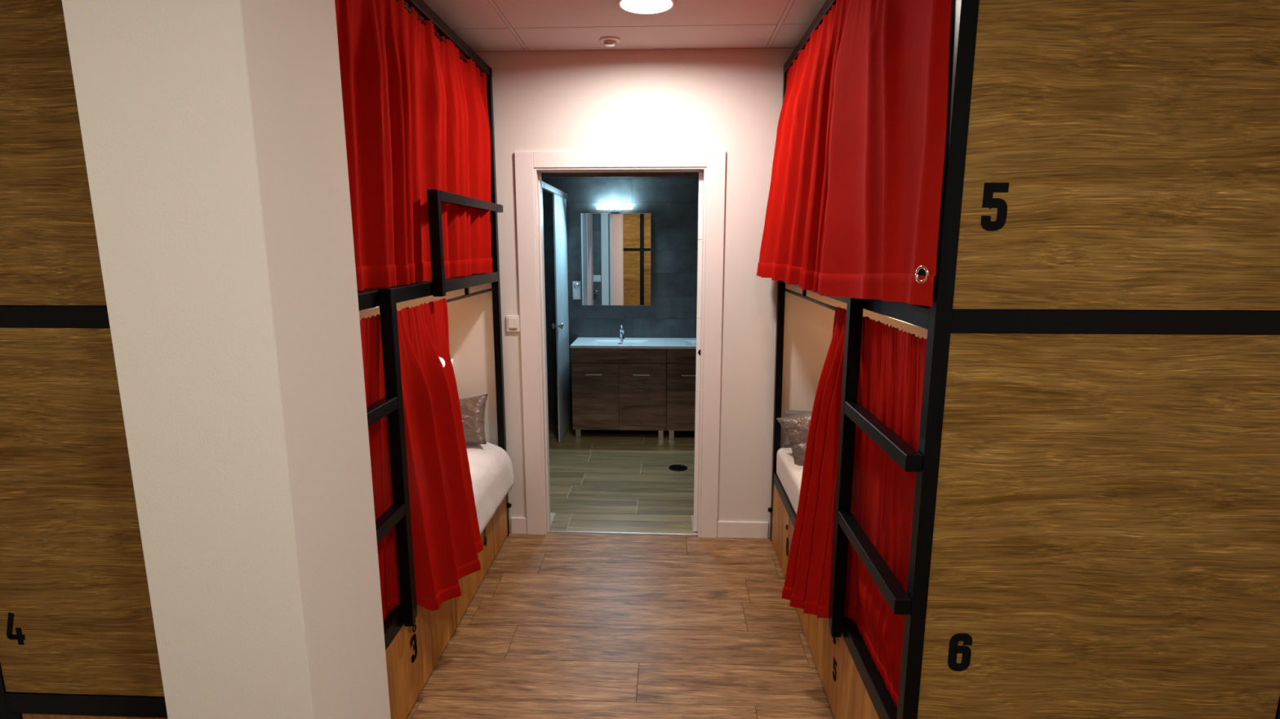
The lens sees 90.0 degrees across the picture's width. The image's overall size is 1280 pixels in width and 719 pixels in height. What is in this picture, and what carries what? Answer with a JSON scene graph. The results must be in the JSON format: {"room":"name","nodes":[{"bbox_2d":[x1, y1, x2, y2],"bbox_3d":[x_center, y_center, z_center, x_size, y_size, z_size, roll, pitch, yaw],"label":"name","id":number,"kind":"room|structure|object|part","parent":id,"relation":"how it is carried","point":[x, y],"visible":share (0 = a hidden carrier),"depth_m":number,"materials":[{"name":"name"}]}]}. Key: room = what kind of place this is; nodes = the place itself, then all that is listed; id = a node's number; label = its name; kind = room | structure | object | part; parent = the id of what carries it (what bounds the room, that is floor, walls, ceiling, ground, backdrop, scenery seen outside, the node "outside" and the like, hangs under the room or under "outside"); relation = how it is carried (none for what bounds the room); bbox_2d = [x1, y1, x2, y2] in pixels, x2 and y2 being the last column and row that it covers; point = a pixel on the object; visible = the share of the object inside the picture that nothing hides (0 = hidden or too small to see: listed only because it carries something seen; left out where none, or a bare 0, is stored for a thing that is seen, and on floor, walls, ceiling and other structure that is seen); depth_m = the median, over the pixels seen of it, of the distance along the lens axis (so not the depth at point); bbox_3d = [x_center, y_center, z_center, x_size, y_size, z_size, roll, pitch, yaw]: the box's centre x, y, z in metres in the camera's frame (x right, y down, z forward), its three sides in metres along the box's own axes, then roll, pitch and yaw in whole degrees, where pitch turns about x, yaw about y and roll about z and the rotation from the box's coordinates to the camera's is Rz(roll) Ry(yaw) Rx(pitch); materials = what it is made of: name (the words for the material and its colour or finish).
{"room":"dormitory","nodes":[
{"label":"dormitory","id":0,"kind":"room"},
{"bbox_2d":[62,0,391,718],"bbox_3d":[-0.801,0.106,1.345,0.305,2.610,0.324,0,10,2],"label":"wall pillar","id":1,"kind":"structure","parent":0,"point":[213,132],"depth_m":1.19,"materials":[{"name":"white paint"}]},
{"bbox_2d":[541,176,698,423],"bbox_3d":[-0.105,-0.610,5.779,3.300,2.450,0.108,0,10,2],"label":"wall","id":2,"kind":"structure","parent":0,"point":[673,202],"depth_m":5.68,"materials":[{"name":"grey tile"}]},
{"bbox_2d":[572,281,580,299],"bbox_3d":[-0.568,-0.620,5.736,0.070,0.160,0.012,0,10,2],"label":"wall socket","id":3,"kind":"object","parent":2,"relation":"attached to","point":[576,285],"visible":1,"depth_m":5.73,"materials":[{"name":"white plastic"}]},
{"bbox_2d":[596,205,632,212],"bbox_3d":[-0.219,-1.306,5.554,0.306,0.049,0.096,0,10,2],"label":"lamp","id":4,"kind":"object","parent":2,"relation":"attached to","point":[598,207],"visible":1,"depth_m":5.51,"materials":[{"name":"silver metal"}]},
{"bbox_2d":[579,213,651,305],"bbox_3d":[-0.214,-0.883,5.668,0.623,0.807,0.022,0,10,2],"label":"wall mirror","id":5,"kind":"object","parent":2,"relation":"attached to","point":[615,247],"visible":1,"depth_m":5.66,"materials":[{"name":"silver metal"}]},
{"bbox_2d":[541,172,698,177],"bbox_3d":[-0.199,-0.218,3.600,3.300,2.450,0.020,0,10,2],"label":"ceiling","id":6,"kind":"structure","parent":0,"point":[593,174],"depth_m":3.46,"materials":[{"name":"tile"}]},
{"bbox_2d":[406,423,834,718],"bbox_3d":[-0.119,1.446,1.608,3.650,0.121,9.040,0,10,2],"label":"floor","id":7,"kind":"structure","parent":0,"point":[558,625],"depth_m":2.87,"materials":[{"name":"brown wood"}]},
{"bbox_2d":[0,0,511,718],"bbox_3d":[-1.217,-0.063,2.519,0.923,2.528,1.993,0,10,2],"label":"bunk bed","id":8,"kind":"object","parent":7,"relation":"on","point":[77,637],"visible":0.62,"depth_m":1.59,"materials":[{"name":"black metal"}]},
{"bbox_3d":[-1.702,0.107,1.575,0.036,2.528,0.036,0,10,2],"label":"post","id":9,"kind":"part","parent":8,"relation":"part of","materials":[{"name":"black metal"}]},
{"bbox_3d":[-1.279,-0.609,1.423,0.809,0.977,0.018,0,10,2],"label":"panel","id":10,"kind":"part","parent":8,"relation":"part of","materials":[{"name":"brown wood"}]},
{"bbox_3d":[-1.279,0.405,1.605,0.809,0.975,0.018,0,10,2],"label":"panel","id":11,"kind":"part","parent":8,"relation":"part of","materials":[{"name":"brown wood"}]},
{"bbox_3d":[-1.263,1.145,1.738,0.777,0.403,0.018,0,10,2],"label":"plinth panel","id":12,"kind":"part","parent":8,"relation":"part of","materials":[{"name":"brown wood"}]},
{"bbox_3d":[-0.814,0.806,2.657,0.036,0.058,1.920,0,10,2],"label":"rail","id":13,"kind":"part","parent":8,"relation":"part of","materials":[{"name":"black metal"}]},
{"bbox_2d":[334,0,492,290],"bbox_3d":[-0.820,-0.782,2.373,0.130,0.976,1.902,1,10,4],"label":"curtain","id":14,"kind":"object","parent":8,"relation":"hanging from","point":[416,118],"visible":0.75,"depth_m":2.25,"materials":[{"name":"red fabric"}]},
{"bbox_2d":[357,273,474,292],"bbox_3d":[-1.271,-0.349,2.472,0.733,0.138,1.902,0,10,2],"label":"mattress","id":15,"kind":"object","parent":8,"relation":"on","point":[424,281],"visible":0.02,"depth_m":2.41,"materials":[{"name":"fabric"}]},
{"bbox_2d":[360,297,483,622],"bbox_3d":[-0.761,0.374,2.182,0.190,1.076,1.120,1,10,5],"label":"curtain","id":16,"kind":"object","parent":8,"relation":"hanging from","point":[446,541],"visible":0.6,"depth_m":2.28,"materials":[{"name":"red fabric"}]},
{"bbox_3d":[-0.814,-0.273,2.463,0.036,0.050,1.920,0,10,2],"label":"rail","id":17,"kind":"part","parent":8,"relation":"part of","materials":[{"name":"black metal"}]},
{"bbox_3d":[-0.776,-0.441,2.441,0.040,0.400,0.036,0,10,2],"label":"guard post","id":18,"kind":"part","parent":8,"relation":"part of","materials":[{"name":"black metal"}]},
{"bbox_3d":[-0.820,-1.245,2.289,0.015,0.014,1.918,0,10,2],"label":"curtain rod","id":19,"kind":"part","parent":8,"relation":"part of","materials":[{"name":"black metal"}]},
{"bbox_3d":[-0.814,-1.286,2.299,0.036,0.042,1.956,0,10,2],"label":"rail","id":20,"kind":"part","parent":8,"relation":"part of","materials":[{"name":"black metal"}]},
{"bbox_3d":[-0.820,-0.208,2.475,0.015,0.014,1.918,0,10,2],"label":"curtain rod","id":21,"kind":"part","parent":8,"relation":"part of","materials":[{"name":"black metal"}]},
{"bbox_3d":[-0.773,-0.233,3.463,0.036,2.528,0.036,0,10,2],"label":"post","id":22,"kind":"part","parent":8,"relation":"part of","materials":[{"name":"black metal"}]},
{"bbox_3d":[-1.263,0.778,2.674,0.745,0.030,1.907,0,10,2],"label":"mattress","id":23,"kind":"object","parent":8,"relation":"on","visible":0},
{"bbox_2d":[466,442,514,535],"bbox_3d":[-1.192,0.736,2.664,0.917,0.290,1.923,0,10,2],"label":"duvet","id":24,"kind":"object","parent":23,"relation":"on","point":[491,467],"visible":0.13,"depth_m":3.25,"materials":[{"name":"white fabric"}]},
{"bbox_2d":[459,394,488,444],"bbox_3d":[-1.009,0.340,3.474,0.434,0.310,0.171,2,10,13],"label":"cushion","id":25,"kind":"object","parent":24,"relation":"on","point":[472,409],"visible":0.47,"depth_m":3.40,"materials":[{"name":"grey fabric"}]},
{"bbox_2d":[385,599,453,718],"bbox_3d":[-1.214,1.091,2.249,0.814,0.352,0.972,0,10,2],"label":"drawer","id":26,"kind":"object","parent":7,"relation":"on","point":[415,651],"visible":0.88,"depth_m":2.32,"materials":[{"name":"brown wood"}]},
{"bbox_2d":[451,496,507,631],"bbox_3d":[-1.173,0.919,3.207,0.814,0.352,0.965,0,10,2],"label":"drawer","id":27,"kind":"object","parent":7,"relation":"on","point":[495,532],"visible":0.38,"depth_m":3.20,"materials":[{"name":"brown wood"}]},
{"bbox_2d":[571,348,666,439],"bbox_3d":[-0.168,0.257,5.629,0.800,0.794,0.496,0,10,2],"label":"vanity unit","id":28,"kind":"object","parent":7,"relation":"on","point":[613,388],"visible":0.98,"depth_m":5.40,"materials":[{"name":"brown wood"}]},
{"bbox_3d":[-0.531,0.636,5.529,0.044,0.085,0.040,0,10,2],"label":"leg","id":29,"kind":"part","parent":28,"relation":"part of","materials":[{"name":"silver metal"}]},
{"bbox_3d":[-0.387,0.127,5.375,0.140,0.010,0.026,0,10,2],"label":"bar handle","id":30,"kind":"part","parent":28,"relation":"part of","materials":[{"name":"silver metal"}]},
{"bbox_3d":[-0.377,0.316,5.432,0.398,0.578,0.020,0,10,2],"label":"cabinet door","id":31,"kind":"part","parent":28,"relation":"part of","materials":[{"name":"brown wood"}]},
{"bbox_2d":[569,337,666,348],"bbox_3d":[-0.173,-0.145,5.564,0.802,0.020,0.482,0,10,2],"label":"washbasin","id":32,"kind":"object","parent":28,"relation":"in","point":[580,342],"visible":0.98,"depth_m":5.51,"materials":[{"name":"white ceramic"}]},
{"bbox_2d":[618,324,625,339],"bbox_3d":[-0.163,-0.241,5.668,0.052,0.130,0.145,0,10,2],"label":"faucet","id":33,"kind":"object","parent":32,"relation":"on","point":[621,330],"visible":1,"depth_m":5.70,"materials":[{"name":"silver metal"}]},
{"bbox_3d":[0.012,0.130,5.359,0.140,0.010,0.026,0,10,2],"label":"bar handle","id":34,"kind":"part","parent":28,"relation":"part of","materials":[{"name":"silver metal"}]},
{"bbox_3d":[0.022,0.319,5.416,0.398,0.578,0.020,0,10,2],"label":"cabinet door","id":35,"kind":"part","parent":28,"relation":"part of","materials":[{"name":"brown wood"}]},
{"bbox_3d":[0.180,0.641,5.500,0.044,0.085,0.040,0,10,2],"label":"leg","id":36,"kind":"part","parent":28,"relation":"part of","materials":[{"name":"silver metal"}]},
{"bbox_2d":[668,464,687,471],"bbox_3d":[0.285,0.810,4.786,0.140,0.004,0.140,0,10,2],"label":"floor drain","id":37,"kind":"object","parent":7,"relation":"on","point":[675,467],"visible":1,"depth_m":4.78,"materials":[{"name":"black metal"}]},
{"bbox_2d":[666,348,696,439],"bbox_3d":[0.634,0.263,5.595,0.800,0.794,0.496,0,10,2],"label":"vanity unit","id":38,"kind":"object","parent":7,"relation":"on","point":[681,362],"visible":0.37,"depth_m":5.38,"materials":[{"name":"brown wood"}]},
{"bbox_3d":[0.271,0.642,5.496,0.044,0.085,0.040,0,10,2],"label":"leg","id":39,"kind":"part","parent":38,"relation":"part of","materials":[{"name":"silver metal"}]},
{"bbox_2d":[666,337,696,349],"bbox_3d":[0.629,-0.139,5.530,0.802,0.020,0.482,0,10,2],"label":"washbasin","id":40,"kind":"object","parent":38,"relation":"in","point":[671,343],"visible":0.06,"depth_m":5.48,"materials":[{"name":"white ceramic"}]},
{"bbox_3d":[0.425,0.322,5.399,0.398,0.578,0.020,0,10,2],"label":"cabinet door","id":41,"kind":"part","parent":38,"relation":"part of","materials":[{"name":"brown wood"}]},
{"bbox_2d":[771,483,808,640],"bbox_3d":[1.117,0.936,3.111,0.814,0.352,0.965,0,10,2],"label":"drawer","id":42,"kind":"object","parent":7,"relation":"on","point":[782,529],"visible":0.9,"depth_m":3.26,"materials":[{"name":"brown wood"}]},
{"bbox_2d":[807,614,879,718],"bbox_3d":[1.075,1.108,2.154,0.814,0.352,0.972,0,10,2],"label":"drawer","id":43,"kind":"object","parent":7,"relation":"on","point":[846,694],"visible":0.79,"depth_m":2.19,"materials":[{"name":"brown wood"}]},
{"bbox_2d":[768,0,1279,718],"bbox_3d":[1.142,-0.045,2.421,0.970,2.528,1.993,0,10,2],"label":"bunk bed","id":44,"kind":"object","parent":7,"relation":"on","point":[1095,534],"visible":0.87,"depth_m":1.44,"materials":[{"name":"black metal"}]},
{"bbox_3d":[0.746,-0.222,3.400,0.058,2.528,0.036,0,10,2],"label":"post","id":45,"kind":"part","parent":44,"relation":"part of","materials":[{"name":"black metal"}]},
{"bbox_2d":[776,448,803,514],"bbox_3d":[1.149,0.729,2.562,0.889,0.166,1.912,0,10,2],"label":"mattress","id":46,"kind":"object","parent":44,"relation":"on","point":[789,474],"visible":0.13,"depth_m":3.20,"materials":[{"name":"white fabric"}]},
{"bbox_2d":[776,412,812,466],"bbox_3d":[0.985,0.382,3.296,0.545,0.346,0.211,-2,10,-9],"label":"cushion","id":47,"kind":"object","parent":46,"relation":"on","point":[796,428],"visible":0.2,"depth_m":3.24,"materials":[{"name":"grey fabric"}]},
{"bbox_2d":[782,409,812,447],"bbox_3d":[1.058,0.378,3.468,0.562,0.209,0.052,1,10,4],"label":"cushion","id":48,"kind":"object","parent":46,"relation":"on","point":[788,413],"visible":0.05,"depth_m":3.46,"materials":[{"name":"grey fabric"}]},
{"bbox_3d":[0.694,-1.275,2.236,0.036,0.042,1.956,0,10,2],"label":"rail","id":49,"kind":"part","parent":44,"relation":"part of","materials":[{"name":"black metal"}]},
{"bbox_3d":[0.715,0.818,2.594,0.036,0.058,1.920,0,10,2],"label":"rail","id":50,"kind":"part","parent":44,"relation":"part of","materials":[{"name":"black metal"}]},
{"bbox_3d":[0.721,-0.196,2.411,0.015,0.014,1.918,0,10,2],"label":"curtain rod","id":51,"kind":"part","parent":44,"relation":"part of","materials":[{"name":"black metal"}]},
{"bbox_2d":[756,0,951,306],"bbox_3d":[0.627,-0.753,2.288,0.164,1.002,1.967,0,10,2],"label":"curtain","id":52,"kind":"object","parent":44,"relation":"hanging from","point":[853,207],"visible":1,"depth_m":1.83,"materials":[{"name":"red fabric"}]},
{"bbox_2d":[781,306,927,707],"bbox_3d":[0.635,0.426,1.978,0.179,1.107,0.847,0,10,-2],"label":"curtain","id":53,"kind":"object","parent":44,"relation":"hanging from","point":[892,361],"visible":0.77,"depth_m":1.95,"materials":[{"name":"red fabric"}]},
{"bbox_3d":[0.715,-0.261,2.400,0.036,0.050,1.920,0,10,2],"label":"rail","id":54,"kind":"part","parent":44,"relation":"part of","materials":[{"name":"black metal"}]},
{"bbox_3d":[0.674,0.125,1.476,0.036,2.528,0.036,0,10,2],"label":"post","id":55,"kind":"part","parent":44,"relation":"part of","materials":[{"name":"black metal"}]},
{"bbox_3d":[1.120,0.423,1.506,0.856,0.975,0.018,0,10,2],"label":"panel","id":56,"kind":"part","parent":44,"relation":"part of","materials":[{"name":"brown wood"}]},
{"bbox_3d":[1.120,-0.591,1.323,0.856,0.977,0.018,0,10,2],"label":"panel","id":57,"kind":"part","parent":44,"relation":"part of","materials":[{"name":"brown wood"}]},
{"bbox_3d":[1.567,0.131,1.439,0.036,2.528,0.036,0,10,2],"label":"post","id":58,"kind":"part","parent":44,"relation":"part of","materials":[{"name":"black metal"}]},
{"bbox_2d":[359,46,950,537],"bbox_3d":[-0.002,-0.332,3.500,3.600,2.710,0.120,0,10,2],"label":"wall","id":59,"kind":"structure","parent":0,"point":[731,100],"depth_m":3.34,"materials":[{"name":"white paint"}]},
{"bbox_2d":[506,315,519,332],"bbox_3d":[-0.691,-0.195,3.484,0.076,0.090,0.016,0,10,2],"label":"light switch","id":60,"kind":"object","parent":59,"relation":"attached to","point":[513,322],"visible":1,"depth_m":3.48,"materials":[{"name":"white plastic"}]},
{"bbox_2d":[511,517,527,533],"bbox_3d":[-0.699,0.960,3.695,0.089,0.098,0.012,0,10,2],"label":"baseboard","id":61,"kind":"structure","parent":59,"relation":"attached to","point":[518,525],"depth_m":3.69,"materials":[{"name":"white paint"}]},
{"bbox_2d":[514,150,725,537],"bbox_3d":[-0.104,-0.038,3.566,1.095,2.136,0.170,0,10,2],"label":"door frame","id":62,"kind":"structure","parent":59,"relation":"in","point":[710,165],"depth_m":3.45,"materials":[{"name":"white paint"}]},
{"bbox_2d":[542,181,570,458],"bbox_3d":[-0.684,-0.291,5.036,0.101,2.084,1.510,0,10,2],"label":"door","id":63,"kind":"structure","parent":62,"relation":"attached to","point":[559,197],"depth_m":5.39,"materials":[{"name":"white wood"}]},
{"bbox_3d":[-0.704,-0.274,5.239,0.044,0.052,0.052,0,10,2],"label":"knob","id":64,"kind":"part","parent":63,"relation":"part of","materials":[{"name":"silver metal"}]},
{"bbox_3d":[-0.675,-1.334,5.072,0.036,0.045,1.070,0,10,2],"label":"head rail","id":65,"kind":"part","parent":63,"relation":"part of","materials":[{"name":"silver metal"}]},
{"bbox_3d":[-0.647,-0.274,5.236,0.044,0.052,0.052,0,10,2],"label":"knob","id":66,"kind":"part","parent":63,"relation":"part of","materials":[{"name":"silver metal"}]},
{"bbox_3d":[-0.665,-0.353,5.487,0.012,2.028,0.600,0,10,2],"label":"pane","id":67,"kind":"part","parent":63,"relation":"part of","materials":[{"name":"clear glass"}]},
{"bbox_3d":[-0.105,-1.035,3.308,0.899,0.082,0.016,0,10,2],"label":"head architrave","id":68,"kind":"part","parent":62,"relation":"part of","materials":[{"name":"white paint"}]},
{"bbox_3d":[0.392,-0.028,3.468,0.095,2.122,0.016,0,10,2],"label":"architrave","id":69,"kind":"part","parent":62,"relation":"part of","materials":[{"name":"white paint"}]},
{"bbox_2d":[717,520,768,538],"bbox_3d":[0.585,0.970,3.642,0.286,0.098,0.012,0,10,2],"label":"baseboard","id":70,"kind":"structure","parent":59,"relation":"attached to","point":[746,530],"depth_m":3.63,"materials":[{"name":"white paint"}]},
{"bbox_2d":[422,0,954,52],"bbox_3d":[-0.143,-1.027,-0.006,3.600,0.101,6.540,0,10,2],"label":"ceiling","id":71,"kind":"structure","parent":0,"point":[483,25],"depth_m":2.85,"materials":[{"name":"white paint"}]},
{"bbox_2d":[599,36,620,47],"bbox_3d":[-0.144,-1.511,3.057,0.100,0.032,0.100,0,10,2],"label":"smoke detector","id":72,"kind":"object","parent":71,"relation":"attached to","point":[608,42],"visible":1,"depth_m":3.03,"materials":[{"name":"white plastic"}]},
{"bbox_2d":[617,0,675,14],"bbox_3d":[0.026,-1.464,2.589,0.234,0.050,0.234,0,10,2],"label":"ceiling light","id":73,"kind":"object","parent":71,"relation":"attached to","point":[636,6],"visible":1,"depth_m":2.65,"materials":[{"name":"white plastic"}]},
{"bbox_2d":[622,0,670,8],"bbox_3d":[0.026,-1.461,2.590,0.195,0.006,0.195,0,10,2],"label":"diffuser","id":74,"kind":"object","parent":73,"relation":"attached to","point":[626,3],"depth_m":2.64,"materials":[{"name":"white plastic"}]}
]}

